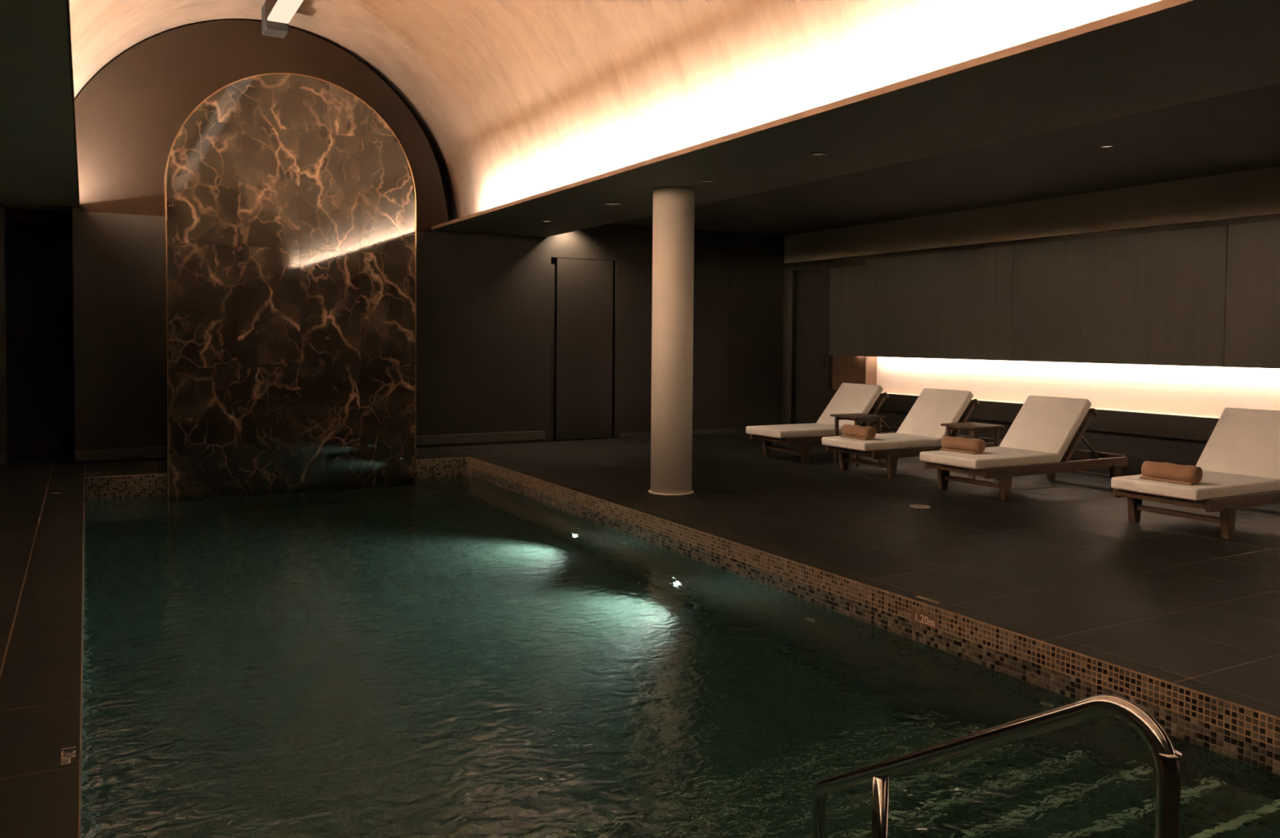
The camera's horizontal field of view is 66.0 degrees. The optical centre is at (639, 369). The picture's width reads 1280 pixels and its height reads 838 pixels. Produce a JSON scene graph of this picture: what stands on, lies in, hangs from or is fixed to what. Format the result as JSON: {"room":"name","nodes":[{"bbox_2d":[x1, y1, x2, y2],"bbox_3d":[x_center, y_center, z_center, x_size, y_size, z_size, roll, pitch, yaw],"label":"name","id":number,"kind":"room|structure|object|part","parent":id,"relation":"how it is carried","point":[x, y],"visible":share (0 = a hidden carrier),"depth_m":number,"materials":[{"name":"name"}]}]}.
{"room":"indoor swimming pool","nodes":[
{"label":"indoor swimming pool","id":0,"kind":"room"},
{"bbox_2d":[0,0,79,211],"bbox_3d":[-3.436,-1.502,3.696,2.250,0.040,17.100,-1,2,-29],"label":"soffit","id":1,"kind":"structure","parent":0,"point":[38,153],"depth_m":5.84,"materials":[{"name":"black paint"}]},
{"bbox_2d":[0,20,786,468],"bbox_3d":[-3.027,-1.590,12.928,12.000,5.700,1.402,-1,2,-29],"label":"wall","id":2,"kind":"structure","parent":0,"point":[82,357],"depth_m":11.59,"materials":[{"name":"brown paint"}]},
{"bbox_2d":[0,453,5,465],"bbox_3d":[-7.165,0.934,9.884,1.360,0.115,0.017,-1,2,-29],"label":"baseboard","id":3,"kind":"structure","parent":2,"relation":"attached to","point":[2,456],"depth_m":10.20,"materials":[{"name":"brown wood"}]},
{"bbox_3d":[-4.370,-2.850,11.395,4.359,2.295,0.120,-1,2,-29],"label":"arched panel","id":4,"kind":"part","parent":2,"relation":"part of","materials":[{"name":"brown paint"}]},
{"bbox_3d":[-4.321,-0.204,11.519,3.840,3.000,0.120,-1,2,-29],"label":"panel","id":5,"kind":"part","parent":2,"relation":"part of","materials":[{"name":"brown stone"}]},
{"bbox_3d":[-3.037,-0.431,12.966,12.000,3.380,1.400,-1,2,-29],"label":"wall panel","id":6,"kind":"part","parent":2,"relation":"part of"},
{"bbox_2d":[75,427,746,461],"bbox_3d":[-1.933,0.899,12.821,9.400,0.150,0.017,-1,2,-29],"label":"baseboard","id":7,"kind":"structure","parent":2,"relation":"attached to","point":[148,452],"depth_m":12.54,"materials":[{"name":"brown wood"}]},
{"bbox_2d":[550,257,614,441],"bbox_3d":[-0.814,-0.276,13.534,0.970,2.470,0.196,-1,2,-29],"label":"door","id":8,"kind":"structure","parent":2,"relation":"in","point":[583,364],"depth_m":13.44,"materials":[{"name":"brown wood"}]},
{"bbox_3d":[-1.216,-0.268,13.332,0.070,2.460,0.155,-1,2,-29],"label":"frame","id":9,"kind":"part","parent":8,"relation":"part of","materials":[{"name":"black metal"}]},
{"bbox_3d":[-0.415,-0.276,13.781,0.032,2.460,0.155,-1,2,-29],"label":"frame","id":10,"kind":"part","parent":8,"relation":"part of","materials":[{"name":"black metal"}]},
{"bbox_2d":[69,0,1159,221],"bbox_3d":[-0.531,-2.696,4.721,4.780,2.390,16.120,-1,2,-29],"label":"ceiling","id":11,"kind":"structure","parent":0,"point":[512,100],"depth_m":8.56,"materials":[{"name":"paint"}]},
{"bbox_2d":[261,0,303,38],"bbox_3d":[-0.339,-3.592,4.279,0.240,0.300,15.220,-1,2,-29],"label":"linear light","id":12,"kind":"object","parent":11,"relation":"attached to","point":[276,15],"visible":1,"depth_m":10.51,"materials":[{"name":"grey metal"}]},
{"bbox_2d":[266,0,303,23],"bbox_3d":[-0.261,-3.526,4.142,0.220,0.028,14.900,-1,2,-29],"label":"diffuser","id":13,"kind":"object","parent":12,"relation":"attached to","point":[280,11],"depth_m":10.26,"materials":[{"name":"white plastic"}]},
{"bbox_2d":[0,432,1279,837],"bbox_3d":[0.880,1.268,6.220,11.800,0.120,17.100,-1,2,-29],"label":"floor","id":14,"kind":"structure","parent":0,"point":[1061,564],"depth_m":6.34,"materials":[{"name":"tile"}]},
{"bbox_2d":[54,743,79,768],"bbox_3d":[-1.897,1.279,3.267,0.068,0.002,0.186,-1,2,-29],"label":"depth marker","id":15,"kind":"object","parent":14,"relation":"on","point":[68,755],"visible":1,"depth_m":3.26,"materials":[{"name":"tile"}]},
{"bbox_2d":[648,186,694,495],"bbox_3d":[0.294,-0.252,8.934,0.416,2.735,0.416,-1,2,-29],"label":"column","id":16,"kind":"structure","parent":14,"relation":"on","point":[673,207],"depth_m":8.78,"materials":[{"name":"white paint"}]},
{"bbox_2d":[431,0,1279,236],"bbox_3d":[1.918,-1.767,5.889,1.580,0.515,15.700,-1,2,-29],"label":"soffit","id":17,"kind":"structure","parent":16,"relation":"on","point":[1160,54],"depth_m":5.69,"materials":[{"name":"paint"}]},
{"bbox_2d":[601,202,624,205],"bbox_3d":[-0.267,-1.649,9.807,0.231,0.008,0.231,-1,2,-29],"label":"recessed light","id":18,"kind":"object","parent":17,"relation":"attached to","point":[603,203],"visible":1,"depth_m":9.79,"materials":[{"name":"brown metal"}]},
{"bbox_2d":[700,179,715,182],"bbox_3d":[0.572,-1.595,8.352,0.126,0.008,0.126,-1,2,-29],"label":"recessed light","id":19,"kind":"object","parent":17,"relation":"attached to","point":[704,180],"visible":1,"depth_m":8.34,"materials":[{"name":"brown metal"}]},
{"bbox_2d":[809,151,826,155],"bbox_3d":[1.282,-1.549,7.089,0.126,0.008,0.126,-1,2,-29],"label":"recessed light","id":20,"kind":"object","parent":17,"relation":"attached to","point":[819,153],"visible":1,"depth_m":7.08,"materials":[{"name":"brown metal"}]},
{"bbox_2d":[80,457,1279,837],"bbox_3d":[-1.323,1.950,6.328,4.110,1.514,9.900,-1,2,-29],"label":"tiles","id":21,"kind":"object","parent":14,"relation":"in","point":[1253,753],"visible":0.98,"depth_m":5.41,"materials":[{"name":"tile"}]},
{"bbox_2d":[164,72,416,495],"bbox_3d":[-3.675,-0.737,10.558,2.539,4.773,0.204,-1,2,-29],"label":"wall panel","id":22,"kind":"object","parent":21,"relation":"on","point":[290,202],"visible":0.98,"depth_m":10.42,"materials":[{"name":"brown stone"}]},
{"bbox_3d":[-4.436,-1.894,9.987,0.650,1.242,0.020,-1,2,-29],"label":"panel","id":23,"kind":"part","parent":22,"relation":"part of","materials":[{"name":"brown stone"}]},
{"bbox_3d":[-4.446,-0.645,10.027,0.650,1.252,0.020,-1,2,-29],"label":"panel","id":24,"kind":"part","parent":22,"relation":"part of","materials":[{"name":"brown stone"}]},
{"bbox_3d":[-4.457,0.822,10.075,0.650,1.677,0.020,-1,2,-29],"label":"panel","id":25,"kind":"part","parent":22,"relation":"part of","materials":[{"name":"brown stone"}]},
{"bbox_3d":[-4.340,-2.731,10.010,0.447,0.425,0.020,-1,2,-29],"label":"panel","id":26,"kind":"part","parent":22,"relation":"part of","materials":[{"name":"brown stone"}]},
{"bbox_3d":[-3.872,-2.814,10.270,0.620,0.581,0.020,-1,2,-29],"label":"panel","id":27,"kind":"part","parent":22,"relation":"part of","materials":[{"name":"brown stone"}]},
{"bbox_3d":[-3.879,-1.900,10.300,0.620,1.242,0.020,-1,2,-29],"label":"panel","id":28,"kind":"part","parent":22,"relation":"part of","materials":[{"name":"brown stone"}]},
{"bbox_3d":[-3.889,-0.651,10.340,0.620,1.252,0.020,-1,2,-29],"label":"panel","id":29,"kind":"part","parent":22,"relation":"part of","materials":[{"name":"brown stone"}]},
{"bbox_3d":[-3.901,0.816,10.387,0.620,1.677,0.020,-1,2,-29],"label":"panel","id":30,"kind":"part","parent":22,"relation":"part of","materials":[{"name":"brown stone"}]},
{"bbox_3d":[-3.326,-2.819,10.577,0.627,0.581,0.020,-1,2,-29],"label":"panel","id":31,"kind":"part","parent":22,"relation":"part of","materials":[{"name":"brown stone"}]},
{"bbox_3d":[-3.333,-1.905,10.606,0.627,1.242,0.020,-1,2,-29],"label":"panel","id":32,"kind":"part","parent":22,"relation":"part of","materials":[{"name":"brown stone"}]},
{"bbox_3d":[-3.343,-0.656,10.646,0.627,1.252,0.020,-1,2,-29],"label":"panel","id":33,"kind":"part","parent":22,"relation":"part of","materials":[{"name":"brown stone"}]},
{"bbox_3d":[-3.354,0.810,10.693,0.627,1.677,0.020,-1,2,-29],"label":"panel","id":34,"kind":"part","parent":22,"relation":"part of","materials":[{"name":"brown stone"}]},
{"bbox_3d":[-2.884,-2.734,10.828,0.380,0.401,0.020,-1,2,-29],"label":"panel","id":35,"kind":"part","parent":22,"relation":"part of","materials":[{"name":"brown stone"}]},
{"bbox_3d":[-2.792,-1.911,10.910,0.608,1.242,0.020,-1,2,-29],"label":"panel","id":36,"kind":"part","parent":22,"relation":"part of","materials":[{"name":"brown stone"}]},
{"bbox_3d":[-2.801,-0.662,10.950,0.608,1.252,0.020,-1,2,-29],"label":"panel","id":37,"kind":"part","parent":22,"relation":"part of","materials":[{"name":"brown stone"}]},
{"bbox_3d":[-2.813,0.805,10.997,0.608,1.677,0.020,-1,2,-29],"label":"panel","id":38,"kind":"part","parent":22,"relation":"part of","materials":[{"name":"brown stone"}]},
{"bbox_2d":[80,475,1279,837],"bbox_3d":[-1.318,1.408,6.312,3.913,0.001,9.703,-1,2,-29],"label":"pool water","id":39,"kind":"object","parent":21,"relation":"in","point":[462,656],"visible":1,"depth_m":4.40,"materials":[{"name":"teal liquid"}]},
{"bbox_2d":[911,608,937,630],"bbox_3d":[1.515,1.329,5.248,0.003,0.064,0.190,-1,2,-29],"label":"depth marker","id":40,"kind":"object","parent":21,"relation":"attached to","point":[931,621],"visible":1,"depth_m":5.24,"materials":[{"name":"tile"}]},
{"bbox_3d":[0.443,2.187,3.184,3.906,1.072,2.476,-1,2,-29],"label":"steps","id":41,"kind":"structure","parent":21,"relation":"in","visible":0},
{"bbox_2d":[811,694,1182,837],"bbox_3d":[0.767,1.240,2.375,0.090,1.178,1.124,-1,2,-29],"label":"handrail","id":42,"kind":"object","parent":41,"relation":"on","point":[1166,758],"visible":1,"depth_m":2.19,"materials":[{"name":"silver metal"}]},
{"bbox_3d":[0.634,1.373,2.615,0.042,0.596,0.042,-1,2,-29],"label":"post","id":43,"kind":"part","parent":42,"relation":"part of","materials":[{"name":"silver metal"}]},
{"bbox_2d":[746,382,898,463],"bbox_3d":[2.281,0.609,11.773,2.020,0.864,0.776,-1,2,-29],"label":"sun lounger","id":44,"kind":"object","parent":14,"relation":"on","point":[849,398],"visible":0.73,"depth_m":11.66,"materials":[{"name":"beige fabric"}]},
{"bbox_3d":[1.519,0.917,11.768,0.124,0.235,0.058,-1,2,-29],"label":"leg","id":45,"kind":"part","parent":44,"relation":"part of","materials":[{"name":"brown wood"}]},
{"bbox_3d":[1.493,0.793,11.338,0.035,0.060,0.684,-1,2,-29],"label":"rail","id":46,"kind":"part","parent":44,"relation":"part of","materials":[{"name":"brown wood"}]},
{"bbox_2d":[746,422,843,439],"bbox_3d":[1.879,0.714,11.552,1.100,0.090,0.676,-1,2,-29],"label":"seat cushion","id":47,"kind":"object","parent":44,"relation":"on","point":[817,430],"depth_m":11.30,"materials":[{"name":"beige fabric"}]},
{"bbox_3d":[1.870,0.940,11.143,0.124,0.235,0.058,-1,2,-29],"label":"leg","id":48,"kind":"part","parent":44,"relation":"part of","materials":[{"name":"brown wood"}]},
{"bbox_3d":[2.495,0.797,11.488,1.930,0.092,0.034,-1,2,-29],"label":"rail","id":49,"kind":"part","parent":44,"relation":"part of","materials":[{"name":"brown wood"}]},
{"bbox_2d":[816,382,883,426],"bbox_3d":[2.507,0.472,11.895,0.090,0.725,0.676,44,-18,-23],"label":"cushion","id":50,"kind":"object","parent":44,"relation":"on","point":[850,398],"depth_m":11.87,"materials":[{"name":"beige fabric"}]},
{"bbox_3d":[2.750,0.553,11.696,0.045,0.700,0.040,44,-18,-23],"label":"rail","id":51,"kind":"part","parent":44,"relation":"part of","materials":[{"name":"brown wood"}]},
{"bbox_3d":[3.146,0.762,12.264,0.035,0.090,0.684,-1,2,-29],"label":"rail","id":52,"kind":"part","parent":44,"relation":"part of","materials":[{"name":"brown wood"}]},
{"bbox_2d":[830,413,886,466],"bbox_3d":[2.450,0.788,11.099,0.440,0.552,0.438,-1,2,-29],"label":"side table","id":53,"kind":"object","parent":14,"relation":"on","point":[858,418],"visible":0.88,"depth_m":11.02,"materials":[{"name":"brown wood"}]},
{"bbox_3d":[2.224,0.805,11.163,0.036,0.510,0.036,-1,2,-29],"label":"leg","id":54,"kind":"part","parent":53,"relation":"part of","materials":[{"name":"brown wood"}]},
{"bbox_3d":[2.386,0.815,10.876,0.036,0.510,0.036,-1,2,-29],"label":"leg","id":55,"kind":"part","parent":53,"relation":"part of","materials":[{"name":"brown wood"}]},
{"bbox_3d":[2.674,0.812,11.037,0.036,0.510,0.036,-1,2,-29],"label":"leg","id":56,"kind":"part","parent":53,"relation":"part of","materials":[{"name":"brown wood"}]},
{"bbox_2d":[822,388,1002,479],"bbox_3d":[2.952,0.652,10.579,2.020,0.864,0.776,-1,2,-29],"label":"sun lounger","id":57,"kind":"object","parent":14,"relation":"on","point":[921,430],"visible":0.74,"depth_m":10.45,"materials":[{"name":"beige fabric"}]},
{"bbox_3d":[2.189,0.961,10.575,0.124,0.235,0.058,-1,2,-29],"label":"leg","id":58,"kind":"part","parent":57,"relation":"part of","materials":[{"name":"brown wood"}]},
{"bbox_3d":[2.163,0.837,10.143,0.035,0.060,0.684,-1,2,-29],"label":"rail","id":59,"kind":"part","parent":57,"relation":"part of","materials":[{"name":"brown wood"}]},
{"bbox_2d":[840,424,876,440],"bbox_3d":[2.261,0.645,10.220,0.143,0.136,0.406,-1,2,-29],"label":"rolled towel","id":60,"kind":"object","parent":57,"relation":"on","point":[855,432],"visible":1,"depth_m":10.15,"materials":[{"name":"fabric"}]},
{"bbox_2d":[822,432,942,451],"bbox_3d":[2.550,0.757,10.358,1.100,0.090,0.676,-1,2,-29],"label":"seat cushion","id":61,"kind":"object","parent":57,"relation":"on","point":[898,441],"depth_m":10.15,"materials":[{"name":"beige fabric"}]},
{"bbox_3d":[2.541,0.984,9.949,0.124,0.235,0.058,-1,2,-29],"label":"leg","id":62,"kind":"part","parent":57,"relation":"part of","materials":[{"name":"brown wood"}]},
{"bbox_2d":[896,388,973,444],"bbox_3d":[3.177,0.516,10.701,0.090,0.725,0.676,44,-18,-23],"label":"cushion","id":63,"kind":"object","parent":57,"relation":"on","point":[933,407],"depth_m":10.65,"materials":[{"name":"beige fabric"}]},
{"bbox_3d":[3.165,0.841,10.294,1.930,0.092,0.034,-1,2,-29],"label":"rail","id":64,"kind":"part","parent":57,"relation":"part of","materials":[{"name":"brown wood"}]},
{"bbox_3d":[3.420,0.597,10.502,0.045,0.700,0.040,44,-18,-23],"label":"rail","id":65,"kind":"part","parent":57,"relation":"part of","materials":[{"name":"brown wood"}]},
{"bbox_3d":[3.816,0.805,11.070,0.035,0.090,0.684,-1,2,-29],"label":"rail","id":66,"kind":"part","parent":57,"relation":"part of","materials":[{"name":"brown wood"}]},
{"bbox_2d":[909,504,929,508],"bbox_3d":[2.353,1.151,8.294,0.170,0.004,0.170,-1,2,-29],"label":"floor drain","id":67,"kind":"object","parent":14,"relation":"on","point":[917,506],"visible":1,"depth_m":8.29,"materials":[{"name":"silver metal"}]},
{"bbox_2d":[915,595,942,604],"bbox_3d":[1.555,1.241,5.313,0.032,0.002,0.170,-1,2,-29],"label":"plate","id":68,"kind":"object","parent":14,"relation":"on","point":[918,597],"visible":1,"depth_m":5.30,"materials":[{"name":"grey metal"}]},
{"bbox_2d":[940,422,1004,480],"bbox_3d":[3.359,0.831,9.970,0.440,0.552,0.438,-1,2,-29],"label":"side table","id":69,"kind":"object","parent":14,"relation":"on","point":[973,428],"visible":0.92,"depth_m":9.88,"materials":[{"name":"brown wood"}]},
{"bbox_3d":[3.133,0.848,10.034,0.036,0.510,0.036,-1,2,-29],"label":"leg","id":70,"kind":"part","parent":69,"relation":"part of","materials":[{"name":"brown wood"}]},
{"bbox_3d":[3.421,0.845,10.196,0.036,0.510,0.036,-1,2,-29],"label":"leg","id":71,"kind":"part","parent":69,"relation":"part of","materials":[{"name":"brown wood"}]},
{"bbox_3d":[3.295,0.859,9.747,0.036,0.510,0.036,-1,2,-29],"label":"leg","id":72,"kind":"part","parent":69,"relation":"part of","materials":[{"name":"brown wood"}]},
{"bbox_3d":[3.583,0.856,9.908,0.036,0.510,0.036,-1,2,-29],"label":"leg","id":73,"kind":"part","parent":69,"relation":"part of","materials":[{"name":"brown wood"}]},
{"bbox_2d":[920,395,1128,501],"bbox_3d":[3.610,0.700,9.264,2.020,0.864,0.776,-1,2,-29],"label":"sun lounger","id":74,"kind":"object","parent":14,"relation":"on","point":[1042,433],"visible":0.97,"depth_m":9.14,"materials":[{"name":"beige fabric"}]},
{"bbox_3d":[3.472,0.866,9.605,1.930,0.092,0.034,-1,2,-29],"label":"rail","id":75,"kind":"part","parent":74,"relation":"part of","materials":[{"name":"brown wood"}]},
{"bbox_3d":[2.848,1.008,9.259,0.124,0.235,0.058,-1,2,-29],"label":"leg","id":76,"kind":"part","parent":74,"relation":"part of","materials":[{"name":"brown wood"}]},
{"bbox_3d":[2.822,0.884,8.828,0.035,0.060,0.684,-1,2,-29],"label":"rail","id":77,"kind":"part","parent":74,"relation":"part of","materials":[{"name":"brown wood"}]},
{"bbox_2d":[940,435,985,454],"bbox_3d":[2.962,0.688,9.053,0.143,0.136,0.406,-1,2,-35],"label":"rolled towel","id":78,"kind":"object","parent":74,"relation":"on","point":[954,444],"visible":1,"depth_m":9.00,"materials":[{"name":"fabric"}]},
{"bbox_2d":[920,446,1059,470],"bbox_3d":[3.208,0.805,9.042,1.100,0.090,0.676,-1,2,-29],"label":"seat cushion","id":79,"kind":"object","parent":74,"relation":"on","point":[997,456],"depth_m":8.84,"materials":[{"name":"beige fabric"}]},
{"bbox_3d":[3.199,1.031,8.633,0.124,0.235,0.058,-1,2,-29],"label":"leg","id":80,"kind":"part","parent":74,"relation":"part of","materials":[{"name":"brown wood"}]},
{"bbox_2d":[999,395,1091,462],"bbox_3d":[3.836,0.563,9.386,0.090,0.725,0.676,44,-18,-23],"label":"cushion","id":81,"kind":"object","parent":74,"relation":"on","point":[1045,424],"depth_m":9.32,"materials":[{"name":"beige fabric"}]},
{"bbox_3d":[4.173,0.995,10.003,0.118,0.235,0.058,-1,2,-29],"label":"leg","id":82,"kind":"part","parent":74,"relation":"part of","materials":[{"name":"brown wood"}]},
{"bbox_3d":[3.824,0.889,8.979,1.930,0.092,0.034,-1,2,-29],"label":"rail","id":83,"kind":"part","parent":74,"relation":"part of","materials":[{"name":"brown wood"}]},
{"bbox_3d":[4.078,0.644,9.186,0.045,0.700,0.040,44,-18,-23],"label":"rail","id":84,"kind":"part","parent":74,"relation":"part of","materials":[{"name":"brown wood"}]},
{"bbox_3d":[4.474,0.853,9.755,0.035,0.090,0.684,-1,2,-29],"label":"rail","id":85,"kind":"part","parent":74,"relation":"part of","materials":[{"name":"brown wood"}]},
{"bbox_3d":[4.524,1.018,9.377,0.118,0.235,0.058,-1,2,-29],"label":"leg","id":86,"kind":"part","parent":74,"relation":"part of","materials":[{"name":"brown wood"}]},
{"bbox_2d":[1111,407,1279,539],"bbox_3d":[4.608,0.759,7.670,2.020,0.864,0.776,-1,2,-29],"label":"sun lounger","id":87,"kind":"object","parent":14,"relation":"on","point":[1239,463],"visible":0.87,"depth_m":7.49,"materials":[{"name":"beige fabric"}]},
{"bbox_3d":[4.471,0.925,8.010,1.930,0.092,0.034,-1,2,-29],"label":"rail","id":88,"kind":"part","parent":87,"relation":"part of","materials":[{"name":"brown wood"}]},
{"bbox_3d":[3.846,1.068,7.665,0.124,0.235,0.058,-1,2,-29],"label":"leg","id":89,"kind":"part","parent":87,"relation":"part of","materials":[{"name":"brown wood"}]},
{"bbox_3d":[3.820,0.944,7.234,0.035,0.060,0.684,-1,2,-29],"label":"rail","id":90,"kind":"part","parent":87,"relation":"part of","materials":[{"name":"brown wood"}]},
{"bbox_2d":[1139,461,1202,485],"bbox_3d":[3.899,0.754,7.242,0.143,0.136,0.406,-1,2,-30],"label":"rolled towel","id":91,"kind":"object","parent":87,"relation":"on","point":[1190,475],"visible":1,"depth_m":7.19,"materials":[{"name":"fabric"}]},
{"bbox_2d":[1111,470,1279,501],"bbox_3d":[4.207,0.864,7.448,1.100,0.090,0.676,-1,2,-29],"label":"seat cushion","id":92,"kind":"object","parent":87,"relation":"on","point":[1214,484],"depth_m":7.23,"materials":[{"name":"beige fabric"}]},
{"bbox_3d":[4.197,1.091,7.039,0.124,0.235,0.058,-1,2,-29],"label":"leg","id":93,"kind":"part","parent":87,"relation":"part of","materials":[{"name":"brown wood"}]},
{"bbox_2d":[1195,407,1279,490],"bbox_3d":[4.834,0.623,7.791,0.090,0.725,0.676,44,-18,-23],"label":"cushion","id":94,"kind":"object","parent":87,"relation":"on","point":[1242,442],"depth_m":7.81,"materials":[{"name":"beige fabric"}]},
{"bbox_3d":[4.822,0.948,7.385,1.930,0.092,0.034,-1,2,-29],"label":"rail","id":95,"kind":"part","parent":87,"relation":"part of","materials":[{"name":"brown wood"}]},
{"bbox_2d":[613,83,1279,235],"bbox_3d":[4.427,-1.835,7.467,4.340,0.100,16.000,-1,2,-29],"label":"ceiling","id":96,"kind":"structure","parent":0,"point":[1237,131],"depth_m":9.11,"materials":[{"name":"paint"}]},
{"bbox_2d":[1100,144,1114,147],"bbox_3d":[3.771,-1.803,7.961,0.105,0.008,0.105,-1,2,-29],"label":"recessed light","id":97,"kind":"object","parent":96,"relation":"in","point":[1108,145],"visible":1,"depth_m":7.95,"materials":[{"name":"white metal"}]},
{"bbox_2d":[782,165,1279,476],"bbox_3d":[6.151,-0.351,8.547,0.501,3.150,16.100,-1,2,-29],"label":"wall","id":98,"kind":"structure","parent":0,"point":[1157,306],"depth_m":10.58,"materials":[{"name":"brown wood"}]},
{"bbox_2d":[786,268,826,424],"bbox_3d":[2.516,-0.271,14.653,0.157,2.440,0.885,-1,2,-29],"label":"door","id":99,"kind":"structure","parent":98,"relation":"in","point":[811,304],"depth_m":14.73,"materials":[{"name":"brown wood"}]},
{"bbox_3d":[2.266,-0.282,14.951,0.012,2.440,0.120,-1,2,-29],"label":"frame","id":100,"kind":"part","parent":99,"relation":"part of","materials":[{"name":"brown wood"}]},
{"bbox_3d":[2.912,-0.817,13.827,0.025,1.248,0.757,-1,2,-29],"label":"panel","id":101,"kind":"part","parent":98,"relation":"part of","materials":[{"name":"brown wood"}]},
{"bbox_3d":[2.974,0.009,13.896,0.015,0.607,0.770,-1,2,-29],"label":"niche panel","id":102,"kind":"part","parent":98,"relation":"part of","materials":[{"name":"brown wood"}]},
{"bbox_3d":[3.699,-0.804,12.426,0.025,1.325,2.444,-1,2,-29],"label":"panel","id":103,"kind":"part","parent":98,"relation":"part of","materials":[{"name":"brown wood"}]},
{"bbox_3d":[6.567,0.536,7.522,0.195,0.020,13.850,-1,2,-29],"label":"niche sill","id":104,"kind":"part","parent":98,"relation":"part of","materials":[{"name":"paint"}]},
{"bbox_3d":[4.895,-0.727,10.295,0.025,1.325,2.434,-1,2,-29],"label":"panel","id":105,"kind":"part","parent":98,"relation":"part of","materials":[{"name":"brown wood"}]},
{"bbox_3d":[6.089,-0.649,8.168,0.025,1.325,2.434,-1,2,-29],"label":"panel","id":106,"kind":"part","parent":98,"relation":"part of","materials":[{"name":"brown wood"}]}
]}

